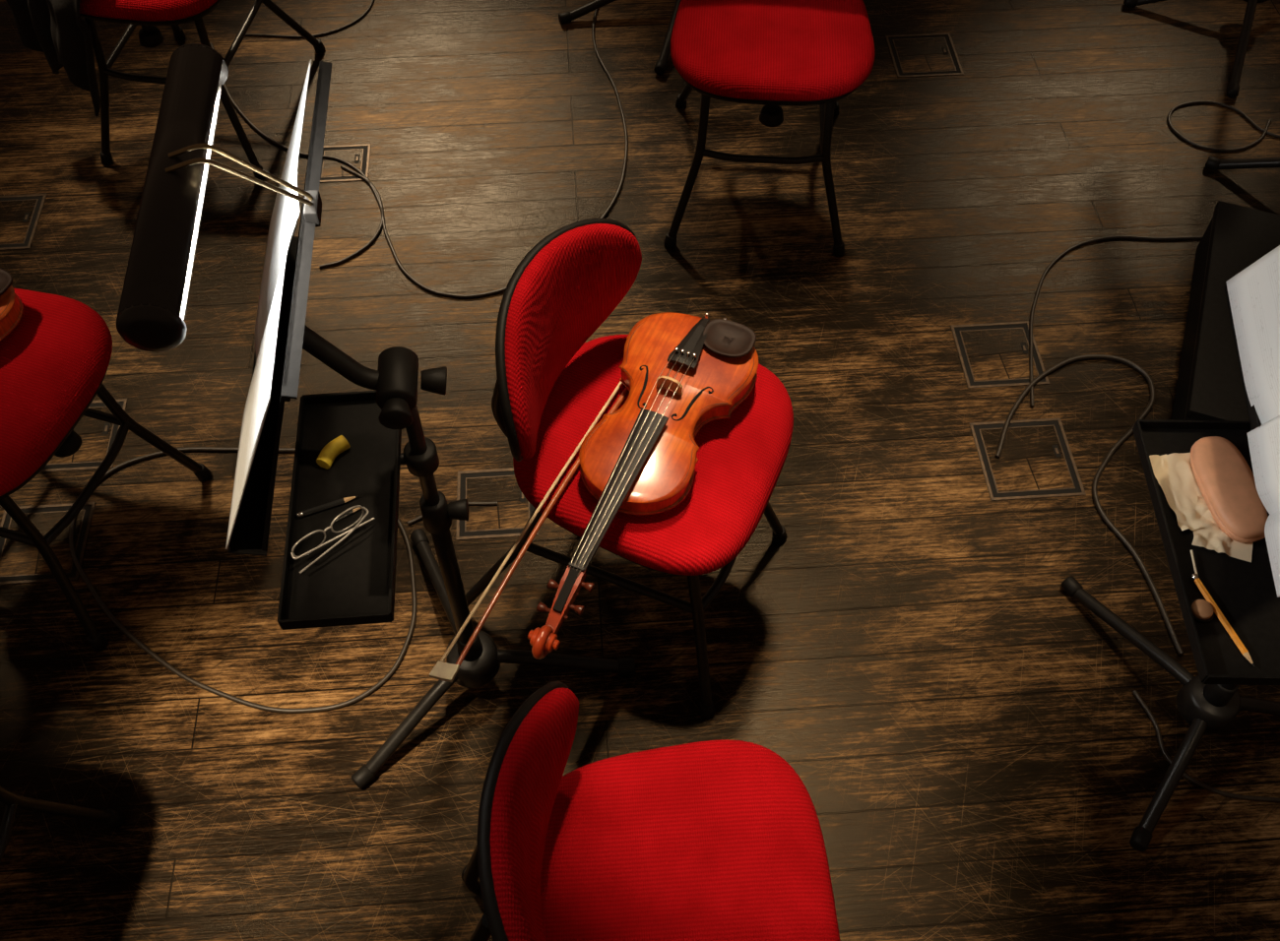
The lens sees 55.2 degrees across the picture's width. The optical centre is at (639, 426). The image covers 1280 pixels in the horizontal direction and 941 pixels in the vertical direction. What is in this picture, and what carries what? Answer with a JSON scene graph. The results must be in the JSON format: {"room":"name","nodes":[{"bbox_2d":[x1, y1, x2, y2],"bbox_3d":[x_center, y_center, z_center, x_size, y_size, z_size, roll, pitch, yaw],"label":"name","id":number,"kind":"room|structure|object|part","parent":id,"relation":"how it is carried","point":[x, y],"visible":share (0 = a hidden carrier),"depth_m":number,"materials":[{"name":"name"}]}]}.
{"room":"orchestra pit","nodes":[
{"label":"orchestra pit","id":0,"kind":"room"},
{"bbox_2d":[0,0,1279,940],"bbox_3d":[0.000,-1.639,3.698,14.000,0.063,13.000,0,54,0],"label":"floor","id":1,"kind":"structure","parent":0,"point":[976,755],"depth_m":2.39,"materials":[{"name":"brown wood"}]},
{"bbox_3d":[-1.212,0.225,2.308,0.006,0.002,0.159,-3,54,-2],"label":"frame","id":2,"kind":"part","parent":1,"relation":"part of","materials":[{"name":"metal"}]},
{"bbox_3d":[-1.464,-0.399,2.761,0.176,0.002,0.006,-3,54,-2],"label":"frame","id":3,"kind":"part","parent":1,"relation":"part of","materials":[{"name":"metal"}]},
{"bbox_3d":[-1.470,-0.467,2.811,0.139,0.002,0.139,-3,54,-2],"label":"lid","id":4,"kind":"part","parent":1,"relation":"part of","materials":[{"name":"brown wood"}]},
{"bbox_3d":[-1.476,-0.536,2.860,0.176,0.002,0.006,-3,54,-2],"label":"frame","id":5,"kind":"part","parent":1,"relation":"part of","materials":[{"name":"brown metal"}]},
{"bbox_3d":[-1.385,-0.472,2.814,0.006,0.002,0.164,-3,54,-2],"label":"frame","id":6,"kind":"part","parent":1,"relation":"part of","materials":[{"name":"metal"}]},
{"bbox_3d":[-1.124,0.287,2.263,0.171,0.002,0.006,-3,54,-2],"label":"frame","id":7,"kind":"part","parent":1,"relation":"part of","materials":[{"name":"metal"}]},
{"bbox_3d":[-1.130,0.220,2.311,0.134,0.002,0.134,-3,54,-2],"label":"lid","id":8,"kind":"part","parent":1,"relation":"part of","materials":[{"name":"brown wood"}]},
{"bbox_3d":[-1.136,0.154,2.359,0.171,0.002,0.006,-3,54,-2],"label":"frame","id":9,"kind":"part","parent":1,"relation":"part of","materials":[{"name":"metal"}]},
{"bbox_3d":[-1.124,0.085,2.409,0.171,0.002,0.006,-3,54,-2],"label":"frame","id":10,"kind":"part","parent":1,"relation":"part of","materials":[{"name":"wood"}]},
{"bbox_3d":[-1.130,0.018,2.458,0.134,0.002,0.134,-3,54,-2],"label":"lid","id":11,"kind":"part","parent":1,"relation":"part of","materials":[{"name":"brown wood"}]},
{"bbox_3d":[-1.048,0.216,2.314,0.006,0.002,0.159,-3,54,-2],"label":"frame","id":12,"kind":"part","parent":1,"relation":"part of","materials":[{"name":"metal"}]},
{"bbox_2d":[0,288,211,651],"bbox_3d":[-1.140,-0.038,2.027,0.512,0.769,0.421,14,55,10],"label":"chair","id":13,"kind":"object","parent":1,"relation":"on","point":[54,362],"visible":0.99,"depth_m":1.97,"materials":[{"name":"red fabric"}]},
{"bbox_2d":[0,268,23,341],"bbox_3d":[-1.189,-0.031,1.835,0.209,0.090,0.627,18,56,13],"label":"violin","id":14,"kind":"object","parent":13,"relation":"on","point":[11,305],"visible":1,"depth_m":1.96,"materials":[{"name":"brown wood"}]},
{"bbox_3d":[-1.142,-0.129,1.898,0.209,0.018,0.360,18,56,13],"label":"plate","id":15,"kind":"part","parent":14,"relation":"part of","materials":[{"name":"orange wood"}]},
{"bbox_3d":[-1.142,-0.103,1.933,0.209,0.017,0.360,18,56,13],"label":"plate","id":16,"kind":"part","parent":14,"relation":"part of","materials":[{"name":"brown wood"}]},
{"bbox_3d":[-1.142,0.159,2.066,0.300,0.016,0.016,14,55,10],"label":"rail","id":17,"kind":"part","parent":13,"relation":"part of","materials":[{"name":"black metal"}]},
{"bbox_3d":[-0.986,0.230,2.042,0.029,0.407,0.118,-27,58,-18],"label":"leg","id":18,"kind":"part","parent":13,"relation":"part of","materials":[{"name":"black metal"}]},
{"bbox_3d":[-1.085,-0.067,1.958,0.394,0.062,0.408,14,55,10],"label":"seat","id":19,"kind":"part","parent":13,"relation":"part of","materials":[{"name":"red fabric"}]},
{"bbox_3d":[-0.958,0.025,2.036,0.052,0.027,0.052,14,55,10],"label":"adjust knob","id":20,"kind":"part","parent":13,"relation":"part of","materials":[{"name":"black plastic"}]},
{"bbox_3d":[-0.949,0.096,2.112,0.031,0.016,0.268,14,55,10],"label":"rail","id":21,"kind":"part","parent":13,"relation":"part of","materials":[{"name":"black metal"}]},
{"bbox_3d":[-1.066,-0.043,2.213,0.300,0.016,0.016,14,55,10],"label":"rail","id":22,"kind":"part","parent":13,"relation":"part of","materials":[{"name":"black metal"}]},
{"bbox_3d":[-0.896,-0.007,2.215,0.118,0.407,0.029,-20,56,-14],"label":"leg","id":23,"kind":"part","parent":13,"relation":"part of","materials":[{"name":"black metal"}]},
{"bbox_3d":[-1.136,-0.048,2.506,0.171,0.002,0.006,-3,54,-2],"label":"frame","id":24,"kind":"part","parent":1,"relation":"part of","materials":[{"name":"metal"}]},
{"bbox_3d":[-1.048,0.013,2.461,0.006,0.002,0.159,-3,54,-2],"label":"frame","id":25,"kind":"part","parent":1,"relation":"part of","materials":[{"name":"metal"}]},
{"bbox_2d":[79,0,324,180],"bbox_3d":[-1.052,-1.029,2.747,0.421,0.769,0.512,6,54,5],"label":"chair","id":26,"kind":"object","parent":1,"relation":"on","point":[149,14],"visible":0.83,"depth_m":2.71,"materials":[{"name":"red fabric"}]},
{"bbox_2d":[6,0,100,116],"bbox_3d":[-1.225,-0.901,2.681,0.209,0.306,0.300,-38,63,-24],"label":"jacket","id":27,"kind":"object","parent":26,"relation":"on","point":[56,29],"visible":1,"depth_m":2.62,"materials":[{"name":"fabric"}]},
{"bbox_3d":[-1.233,-0.780,2.776,0.118,0.407,0.029,-35,61,-23],"label":"leg","id":28,"kind":"part","parent":26,"relation":"part of","materials":[{"name":"black metal"}]},
{"bbox_3d":[-1.187,-0.927,2.855,0.016,0.016,0.300,6,54,5],"label":"rail","id":29,"kind":"part","parent":26,"relation":"part of","materials":[{"name":"black metal"}]},
{"bbox_3d":[-1.080,-0.782,2.750,0.268,0.016,0.031,6,54,5],"label":"rail","id":30,"kind":"part","parent":26,"relation":"part of","materials":[{"name":"black metal"}]},
{"bbox_3d":[-1.068,-0.876,2.639,0.020,0.080,0.020,6,54,5],"label":"adjust stem","id":31,"kind":"part","parent":26,"relation":"part of","materials":[{"name":"black metal"}]},
{"bbox_3d":[-1.060,-1.025,2.655,0.408,0.062,0.394,6,54,5],"label":"seat","id":32,"kind":"part","parent":26,"relation":"part of","materials":[{"name":"red fabric"}]},
{"bbox_3d":[-1.068,-0.852,2.672,0.052,0.027,0.052,6,54,5],"label":"adjust knob","id":33,"kind":"part","parent":26,"relation":"part of","materials":[{"name":"black plastic"}]},
{"bbox_3d":[-1.180,-1.070,2.986,0.031,0.411,0.208,-10,55,-7],"label":"leg","id":34,"kind":"part","parent":26,"relation":"part of","materials":[{"name":"black metal"}]},
{"bbox_3d":[-0.929,-0.745,2.751,0.029,0.407,0.118,-28,59,-19],"label":"leg","id":35,"kind":"part","parent":26,"relation":"part of","materials":[{"name":"black metal"}]},
{"bbox_3d":[-0.927,-0.897,2.834,0.016,0.016,0.300,6,54,5],"label":"rail","id":36,"kind":"part","parent":26,"relation":"part of","materials":[{"name":"black metal"}]},
{"bbox_3d":[-0.881,-1.036,2.962,0.031,0.411,0.208,23,57,16],"label":"leg","id":37,"kind":"part","parent":26,"relation":"part of","materials":[{"name":"black metal"}]},
{"bbox_2d":[68,447,416,713],"bbox_3d":[-0.745,0.268,2.272,0.680,0.008,0.558,0,54,0],"label":"cable","id":38,"kind":"object","parent":1,"relation":"on","point":[95,594],"visible":0.84,"depth_m":2.20,"materials":[{"name":"rubber"}]},
{"bbox_2d":[209,42,383,268],"bbox_3d":[-0.836,-0.706,2.980,0.200,0.007,0.903,-24,57,-16],"label":"cable","id":39,"kind":"object","parent":1,"relation":"on","point":[252,125],"visible":0.84,"depth_m":2.92,"materials":[{"name":"rubber"}]},
{"bbox_2d":[244,0,374,37],"bbox_3d":[-0.852,-1.099,3.266,0.194,0.006,0.396,34,61,22],"label":"cable","id":40,"kind":"object","parent":1,"relation":"on","point":[371,3],"visible":0.84,"depth_m":3.21,"materials":[{"name":"rubber"}]},
{"bbox_3d":[-0.707,-0.581,2.893,0.126,0.002,0.006,-3,54,-2],"label":"frame","id":41,"kind":"part","parent":1,"relation":"part of","materials":[{"name":"metal"}]},
{"bbox_3d":[-0.711,-0.629,2.928,0.089,0.002,0.089,-3,54,-2],"label":"lid","id":42,"kind":"part","parent":1,"relation":"part of","materials":[{"name":"brown wood"}]},
{"bbox_3d":[-0.715,-0.677,2.963,0.126,0.002,0.006,-3,54,-2],"label":"frame","id":43,"kind":"part","parent":1,"relation":"part of","materials":[{"name":"metal"}]},
{"bbox_3d":[-0.651,-0.632,2.931,0.006,0.002,0.114,-3,54,-2],"label":"frame","id":44,"kind":"part","parent":1,"relation":"part of","materials":[{"name":"brown metal"}]},
{"bbox_2d":[228,61,635,788],"bbox_3d":[-0.343,0.137,1.679,0.519,1.123,0.467,28,59,19],"label":"music stand","id":45,"kind":"object","parent":1,"relation":"on","point":[353,583],"visible":0.94,"depth_m":1.51,"materials":[{"name":"black metal"}]},
{"bbox_2d":[115,43,321,352],"bbox_3d":[-0.389,-0.209,1.165,0.138,0.136,0.363,-4,54,-3],"label":"light","id":46,"kind":"object","parent":45,"relation":"attached to","point":[152,310],"visible":1,"depth_m":1.10,"materials":[{"name":"metal"}]},
{"bbox_3d":[-0.431,-0.223,1.139,0.054,0.056,0.345,-4,54,-3],"label":"lamp shade","id":47,"kind":"part","parent":46,"relation":"part of","materials":[{"name":"metal"}]},
{"bbox_3d":[-0.375,-0.224,1.170,0.124,0.127,0.021,-31,60,-20],"label":"arm","id":48,"kind":"part","parent":46,"relation":"part of","materials":[{"name":"gold metal"}]},
{"bbox_3d":[-0.378,-0.235,1.178,0.116,0.127,0.018,-25,58,-17],"label":"arm","id":49,"kind":"part","parent":46,"relation":"part of","materials":[{"name":"gold metal"}]},
{"bbox_2d":[225,59,311,549],"bbox_3d":[-0.407,-0.144,1.356,0.115,0.253,0.493,-4,54,-3],"label":"sheet music","id":50,"kind":"object","parent":45,"relation":"on","point":[286,212],"visible":0.99,"depth_m":1.31,"materials":[{"name":"paper"}]},
{"bbox_3d":[-0.383,-0.138,1.353,0.089,0.273,0.480,-4,54,-3],"label":"desk plate","id":51,"kind":"part","parent":45,"relation":"part of","materials":[{"name":"metal"}]},
{"bbox_2d":[296,496,357,517],"bbox_3d":[-0.390,0.099,1.529,0.078,0.007,0.007,-18,56,-13],"label":"pencil","id":52,"kind":"object","parent":45,"relation":"on","point":[343,500],"visible":1,"depth_m":1.53,"materials":[{"name":"brown wood"}]},
{"bbox_2d":[290,505,374,574],"bbox_3d":[-0.372,0.134,1.481,0.110,0.036,0.023,-34,61,-22],"label":"eyeglasses","id":53,"kind":"object","parent":45,"relation":"on","point":[313,541],"visible":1,"depth_m":1.48,"materials":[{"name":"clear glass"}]},
{"bbox_2d":[316,435,350,469],"bbox_3d":[-0.394,0.033,1.572,0.025,0.020,0.048,28,59,19],"label":"yellow practice mute","id":54,"kind":"object","parent":45,"relation":"on","point":[333,449],"visible":1,"depth_m":1.56,"materials":[{"name":"rubber"}]},
{"bbox_3d":[-0.339,-0.076,1.428,0.119,0.102,0.029,3,54,2],"label":"tilt arm","id":55,"kind":"part","parent":45,"relation":"part of","materials":[{"name":"black plastic"}]},
{"bbox_2d":[277,390,439,630],"bbox_3d":[-0.355,0.101,1.539,0.186,0.041,0.343,0,54,0],"label":"tray","id":56,"kind":"object","parent":45,"relation":"on","point":[353,583],"depth_m":1.53,"materials":[{"name":"black plastic"}]},
{"bbox_3d":[-0.284,-0.017,1.427,0.039,0.039,0.025,-4,54,-3],"label":"tilt knob","id":57,"kind":"part","parent":45,"relation":"part of","materials":[{"name":"black plastic"}]},
{"bbox_3d":[-0.376,0.489,2.046,0.023,0.108,0.228,39,63,25],"label":"leg","id":58,"kind":"part","parent":45,"relation":"part of","materials":[{"name":"black metal"}]},
{"bbox_3d":[-0.248,-0.054,1.479,0.034,0.034,0.035,-4,54,-3],"label":"tilt knob","id":59,"kind":"part","parent":45,"relation":"part of","materials":[{"name":"black plastic"}]},
{"bbox_3d":[-0.351,0.296,2.186,0.023,0.108,0.286,-21,57,-14],"label":"leg","id":60,"kind":"part","parent":45,"relation":"part of","materials":[{"name":"black metal"}]},
{"bbox_3d":[-0.252,0.116,1.696,0.027,0.031,0.031,-4,54,-3],"label":"height knob","id":61,"kind":"part","parent":45,"relation":"part of","materials":[{"name":"black plastic"}]},
{"bbox_3d":[-0.148,0.404,2.108,0.237,0.108,0.023,-4,54,-3],"label":"leg","id":62,"kind":"part","parent":45,"relation":"part of","materials":[{"name":"black metal"}]},
{"bbox_2d":[407,502,497,525],"bbox_3d":[-0.360,0.160,2.351,0.174,0.007,0.025,-12,55,-9],"label":"cable","id":63,"kind":"object","parent":1,"relation":"on","point":[470,503],"visible":0.58,"depth_m":2.35,"materials":[{"name":"rubber"}]},
{"bbox_3d":[-0.350,0.152,2.361,0.006,0.002,0.144,-3,54,-2],"label":"frame","id":64,"kind":"part","parent":1,"relation":"part of","materials":[{"name":"metal"}]},
{"bbox_2d":[340,8,628,298],"bbox_3d":[-0.219,-0.721,2.991,0.601,0.007,1.127,33,61,22],"label":"cable","id":65,"kind":"object","parent":1,"relation":"on","point":[405,272],"visible":0.83,"depth_m":2.85,"materials":[{"name":"rubber"}]},
{"bbox_3d":[-0.280,0.087,2.408,0.156,0.002,0.006,-3,54,-2],"label":"frame","id":66,"kind":"part","parent":1,"relation":"part of","materials":[{"name":"wood"}]},
{"bbox_3d":[-0.275,0.148,2.364,0.119,0.002,0.119,-3,54,-2],"label":"lid","id":67,"kind":"part","parent":1,"relation":"part of","materials":[{"name":"brown wood"}]},
{"bbox_3d":[-0.270,0.208,2.320,0.156,0.002,0.006,-3,54,-2],"label":"frame","id":68,"kind":"part","parent":1,"relation":"part of","materials":[{"name":"metal"}]},
{"bbox_2d":[558,0,680,74],"bbox_3d":[0.146,-1.397,2.785,0.698,1.137,0.374,-11,55,-8],"label":"music stand","id":69,"kind":"object","parent":1,"relation":"on","point":[567,17],"visible":0.98,"depth_m":3.18,"materials":[{"name":"black metal"}]},
{"bbox_2d":[465,218,793,718],"bbox_3d":[-0.033,0.051,1.962,0.512,0.769,0.421,19,56,13],"label":"chair","id":70,"kind":"object","parent":1,"relation":"on","point":[551,385],"visible":0.78,"depth_m":1.81,"materials":[{"name":"red fabric"}]},
{"bbox_3d":[-0.234,0.215,2.053,0.208,0.411,0.031,3,54,2],"label":"leg","id":71,"kind":"part","parent":70,"relation":"part of","materials":[{"name":"black metal"}]},
{"bbox_2d":[428,382,629,682],"bbox_3d":[-0.105,0.076,1.808,0.033,0.016,0.722,22,57,15],"label":"bow","id":72,"kind":"object","parent":70,"relation":"on","point":[444,672],"depth_m":1.72,"materials":[{"name":"brown wood"}]},
{"bbox_3d":[-0.050,0.247,2.002,0.300,0.016,0.016,19,56,13],"label":"rail","id":73,"kind":"part","parent":70,"relation":"part of","materials":[{"name":"black metal"}]},
{"bbox_2d":[527,312,758,659],"bbox_3d":[-0.013,0.061,1.767,0.209,0.091,0.627,19,56,14],"label":"violin","id":74,"kind":"object","parent":70,"relation":"on","point":[681,373],"visible":1,"depth_m":1.80,"materials":[{"name":"brown wood"}]},
{"bbox_3d":[0.037,-0.035,1.829,0.209,0.018,0.360,19,57,13],"label":"plate","id":75,"kind":"part","parent":74,"relation":"part of","materials":[{"name":"orange wood"}]},
{"bbox_3d":[0.037,-0.011,1.865,0.209,0.017,0.360,19,57,13],"label":"plate","id":76,"kind":"part","parent":74,"relation":"part of","materials":[{"name":"brown wood"}]},
{"bbox_3d":[0.020,0.026,1.891,0.394,0.062,0.408,19,56,13],"label":"seat","id":77,"kind":"part","parent":70,"relation":"part of","materials":[{"name":"red fabric"}]},
{"bbox_3d":[0.099,0.331,1.969,0.029,0.407,0.118,-22,57,-15],"label":"leg","id":78,"kind":"part","parent":70,"relation":"part of","materials":[{"name":"black metal"}]},
{"bbox_3d":[0.151,0.201,2.036,0.031,0.016,0.268,19,56,13],"label":"rail","id":79,"kind":"part","parent":70,"relation":"part of","materials":[{"name":"black metal"}]},
{"bbox_3d":[0.219,0.102,2.135,0.118,0.407,0.029,-15,55,-10],"label":"leg","id":80,"kind":"part","parent":70,"relation":"part of","materials":[{"name":"black metal"}]},
{"bbox_2d":[461,681,840,940],"bbox_3d":[-0.015,0.630,1.541,0.512,0.769,0.421,-3,54,-2],"label":"chair","id":81,"kind":"object","parent":1,"relation":"on","point":[711,840],"visible":1,"depth_m":1.48,"materials":[{"name":"red fabric"}]},
{"bbox_3d":[0.042,0.585,1.485,0.394,0.062,0.408,-3,54,-2],"label":"seat","id":82,"kind":"part","parent":81,"relation":"part of","materials":[{"name":"red fabric"}]},
{"bbox_2d":[663,0,874,256],"bbox_3d":[0.274,-0.819,2.594,0.421,0.769,0.512,3,54,2],"label":"chair","id":83,"kind":"object","parent":1,"relation":"on","point":[772,53],"visible":1,"depth_m":2.44,"materials":[{"name":"red fabric"}]},
{"bbox_3d":[0.134,-0.852,2.828,0.031,0.411,0.208,-13,55,-9],"label":"leg","id":84,"kind":"part","parent":83,"relation":"part of","materials":[{"name":"black metal"}]},
{"bbox_3d":[0.106,-0.560,2.616,0.029,0.407,0.118,39,63,25],"label":"leg","id":85,"kind":"part","parent":83,"relation":"part of","materials":[{"name":"black metal"}]},
{"bbox_3d":[0.260,-0.571,2.596,0.268,0.016,0.031,3,54,2],"label":"rail","id":86,"kind":"part","parent":83,"relation":"part of","materials":[{"name":"black metal"}]},
{"bbox_3d":[0.271,-0.641,2.519,0.052,0.027,0.052,3,54,2],"label":"adjust knob","id":87,"kind":"part","parent":83,"relation":"part of","materials":[{"name":"black plastic"}]},
{"bbox_3d":[0.270,-0.815,2.502,0.408,0.062,0.394,3,54,2],"label":"seat","id":88,"kind":"part","parent":83,"relation":"part of","materials":[{"name":"red fabric"}]},
{"bbox_3d":[0.271,-0.665,2.486,0.020,0.080,0.020,3,54,2],"label":"adjust stem","id":89,"kind":"part","parent":83,"relation":"part of","materials":[{"name":"black metal"}]},
{"bbox_3d":[0.402,-0.695,2.686,0.016,0.016,0.300,3,54,2],"label":"rail","id":90,"kind":"part","parent":83,"relation":"part of","materials":[{"name":"black metal"}]},
{"bbox_3d":[0.417,-0.545,2.605,0.083,0.407,0.093,3,54,2],"label":"leg","id":91,"kind":"part","parent":83,"relation":"part of","materials":[{"name":"black metal"}]},
{"bbox_3d":[0.653,-0.956,3.166,0.006,0.002,0.159,-3,54,-2],"label":"frame","id":92,"kind":"part","parent":1,"relation":"part of","materials":[{"name":"metal"}]},
{"bbox_3d":[0.729,-1.027,3.217,0.171,0.002,0.006,-3,54,-2],"label":"frame","id":93,"kind":"part","parent":1,"relation":"part of","materials":[{"name":"metal"}]},
{"bbox_3d":[0.735,-0.961,3.169,0.134,0.002,0.134,-3,54,-2],"label":"lid","id":94,"kind":"part","parent":1,"relation":"part of","materials":[{"name":"brown wood"}]},
{"bbox_3d":[0.741,-0.894,3.121,0.171,0.002,0.006,-3,54,-2],"label":"frame","id":95,"kind":"part","parent":1,"relation":"part of","materials":[{"name":"metal"}]},
{"bbox_3d":[0.817,-0.965,3.172,0.006,0.002,0.159,-3,54,-2],"label":"frame","id":96,"kind":"part","parent":1,"relation":"part of","materials":[{"name":"metal"}]},
{"bbox_3d":[0.675,-0.147,2.578,0.006,0.002,0.159,-3,54,-2],"label":"frame","id":97,"kind":"part","parent":1,"relation":"part of","materials":[{"name":"metal"}]},
{"bbox_3d":[0.675,0.069,2.421,0.006,0.002,0.174,-3,54,-2],"label":"frame","id":98,"kind":"part","parent":1,"relation":"part of","materials":[{"name":"wood"}]},
{"bbox_3d":[0.751,-0.218,2.630,0.171,0.002,0.006,-3,54,-2],"label":"frame","id":99,"kind":"part","parent":1,"relation":"part of","materials":[{"name":"metal"}]},
{"bbox_3d":[0.757,-0.152,2.581,0.134,0.002,0.134,-3,54,-2],"label":"lid","id":100,"kind":"part","parent":1,"relation":"part of","materials":[{"name":"brown wood"}]},
{"bbox_3d":[0.763,-0.085,2.533,0.171,0.002,0.006,-3,54,-2],"label":"frame","id":101,"kind":"part","parent":1,"relation":"part of","materials":[{"name":"metal"}]},
{"bbox_3d":[0.759,-0.009,2.478,0.186,0.002,0.006,-3,54,-2],"label":"frame","id":102,"kind":"part","parent":1,"relation":"part of","materials":[{"name":"metal"}]},
{"bbox_3d":[0.765,0.064,2.425,0.149,0.002,0.149,-3,54,-2],"label":"lid","id":103,"kind":"part","parent":1,"relation":"part of","materials":[{"name":"brown wood"}]},
{"bbox_3d":[0.839,-0.156,2.585,0.006,0.002,0.159,-3,54,-2],"label":"frame","id":104,"kind":"part","parent":1,"relation":"part of","materials":[{"name":"metal"}]},
{"bbox_3d":[0.771,0.136,2.372,0.186,0.002,0.006,-3,54,-2],"label":"frame","id":105,"kind":"part","parent":1,"relation":"part of","materials":[{"name":"grey metal"}]},
{"bbox_3d":[0.855,0.058,2.429,0.006,0.002,0.174,-3,54,-2],"label":"frame","id":106,"kind":"part","parent":1,"relation":"part of","materials":[{"name":"wood"}]},
{"bbox_2d":[994,354,1183,655],"bbox_3d":[0.857,0.113,2.383,0.327,0.009,0.680,7,54,5],"label":"cable","id":107,"kind":"object","parent":1,"relation":"on","point":[1142,371],"visible":1,"depth_m":2.43,"materials":[{"name":"rubber"}]},
{"bbox_2d":[1029,235,1202,407],"bbox_3d":[0.970,-0.291,2.679,0.204,0.007,0.683,39,63,25],"label":"cable","id":108,"kind":"object","parent":1,"relation":"on","point":[1059,256],"visible":0.98,"depth_m":2.74,"materials":[{"name":"rubber"}]},
{"bbox_2d":[1061,284,1279,851],"bbox_3d":[0.955,0.182,1.659,0.580,1.101,0.490,6,54,5],"label":"music stand","id":109,"kind":"object","parent":1,"relation":"on","point":[1209,701],"visible":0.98,"depth_m":1.60,"materials":[{"name":"black metal"}]},
{"bbox_3d":[0.862,0.370,2.133,0.023,0.108,0.277,-25,58,-17],"label":"leg","id":110,"kind":"part","parent":109,"relation":"part of","materials":[{"name":"black metal"}]},
{"bbox_3d":[0.870,0.563,1.992,0.023,0.108,0.218,29,59,19],"label":"leg","id":111,"kind":"part","parent":109,"relation":"part of","materials":[{"name":"black metal"}]},
{"bbox_2d":[1149,452,1216,530],"bbox_3d":[0.742,0.084,1.638,0.085,0.008,0.120,-6,54,-5],"label":"tissue","id":112,"kind":"object","parent":109,"relation":"on","point":[1174,473],"visible":0.66,"depth_m":1.64,"materials":[{"name":"paper"}]},
{"bbox_2d":[1190,550,1198,575],"bbox_3d":[0.711,0.178,1.570,0.003,0.004,0.042,3,54,2],"label":"straw","id":113,"kind":"object","parent":109,"relation":"on","point":[1191,551],"visible":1,"depth_m":1.57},
{"bbox_2d":[1189,599,1215,623],"bbox_3d":[0.703,0.230,1.533,0.032,0.010,0.032,0,54,0],"label":"eraser","id":114,"kind":"object","parent":109,"relation":"on","point":[1202,610],"visible":1,"depth_m":1.53,"materials":[{"name":"rubber"}]},
{"bbox_2d":[1132,419,1279,685],"bbox_3d":[0.820,0.159,1.596,0.282,0.041,0.388,0,54,0],"label":"tray","id":115,"kind":"object","parent":109,"relation":"on","point":[1245,592],"depth_m":1.56,"materials":[{"name":"black plastic"}]},
{"bbox_2d":[1191,496,1252,562],"bbox_3d":[0.765,0.132,1.603,0.075,0.008,0.080,16,56,12],"label":"tissue","id":116,"kind":"object","parent":109,"relation":"on","point":[1209,537],"visible":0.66,"depth_m":1.59,"materials":[{"name":"paper"}]},
{"bbox_2d":[1190,573,1254,666],"bbox_3d":[0.726,0.241,1.525,0.009,0.008,0.133,-14,55,-10],"label":"pencil","id":117,"kind":"object","parent":109,"relation":"on","point":[1194,577],"visible":1,"depth_m":1.52,"materials":[{"name":"paint"}]},
{"bbox_2d":[1171,200,1279,421],"bbox_3d":[1.307,-0.172,2.510,0.340,0.140,0.608,17,56,12],"label":"desk","id":118,"kind":"object","parent":109,"relation":"attached to","point":[1209,385],"visible":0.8,"depth_m":2.49,"materials":[{"name":"black plastic"}]},
{"bbox_2d":[1190,436,1268,542],"bbox_3d":[0.783,0.081,1.626,0.072,0.029,0.160,-5,54,-4],"label":"case","id":119,"kind":"object","parent":109,"relation":"on","point":[1225,480],"visible":0.88,"depth_m":1.61,"materials":[{"name":"pink plastic"}]},
{"bbox_2d":[1225,245,1279,426],"bbox_3d":[0.806,-0.065,1.348,0.151,0.272,0.483,7,54,5],"label":"sheet music","id":120,"kind":"object","parent":109,"relation":"on","point":[1253,292],"visible":0.84,"depth_m":1.51,"materials":[{"name":"paper"}]},
{"bbox_3d":[1.091,0.479,2.054,0.267,0.108,0.023,0,54,0],"label":"leg","id":121,"kind":"part","parent":109,"relation":"part of","materials":[{"name":"black metal"}]},
{"bbox_2d":[1246,415,1279,597],"bbox_3d":[0.775,0.033,1.283,0.148,0.253,0.220,6,54,5],"label":"sheet music","id":122,"kind":"object","parent":109,"relation":"on","point":[1264,440],"visible":1,"depth_m":1.40,"materials":[{"name":"paper"}]},
{"bbox_2d":[1123,0,1267,98],"bbox_3d":[1.539,-1.453,2.825,0.447,1.137,0.626,38,62,24],"label":"music stand","id":123,"kind":"object","parent":1,"relation":"on","point":[1233,89],"visible":1,"depth_m":3.11,"materials":[{"name":"black metal"}]},
{"bbox_3d":[1.452,-1.144,3.233,0.267,0.108,0.023,8,54,6],"label":"leg","id":124,"kind":"part","parent":123,"relation":"part of","materials":[{"name":"black metal"}]},
{"bbox_2d":[1132,690,1279,802],"bbox_3d":[1.028,0.584,2.043,0.442,0.007,0.122,22,57,16],"label":"cable","id":125,"kind":"object","parent":1,"relation":"on","point":[1160,741],"visible":0.93,"depth_m":2.04,"materials":[{"name":"rubber"}]},
{"bbox_2d":[1167,100,1279,151],"bbox_3d":[1.459,-0.737,3.003,0.324,0.007,0.185,0,54,0],"label":"cable","id":126,"kind":"object","parent":1,"relation":"on","point":[1246,116],"visible":1,"depth_m":2.99,"materials":[{"name":"rubber"}]},
{"bbox_2d":[1205,155,1279,170],"bbox_3d":[1.580,-0.867,2.399,0.504,1.137,0.480,8,54,6],"label":"music stand","id":127,"kind":"object","parent":1,"relation":"on","point":[1215,163],"visible":0.56,"depth_m":2.86,"materials":[{"name":"black metal"}]},
{"bbox_3d":[1.455,-0.606,2.841,0.208,0.107,0.023,25,58,17],"label":"leg","id":128,"kind":"part","parent":127,"relation":"part of","materials":[{"name":"black metal"}]}
]}

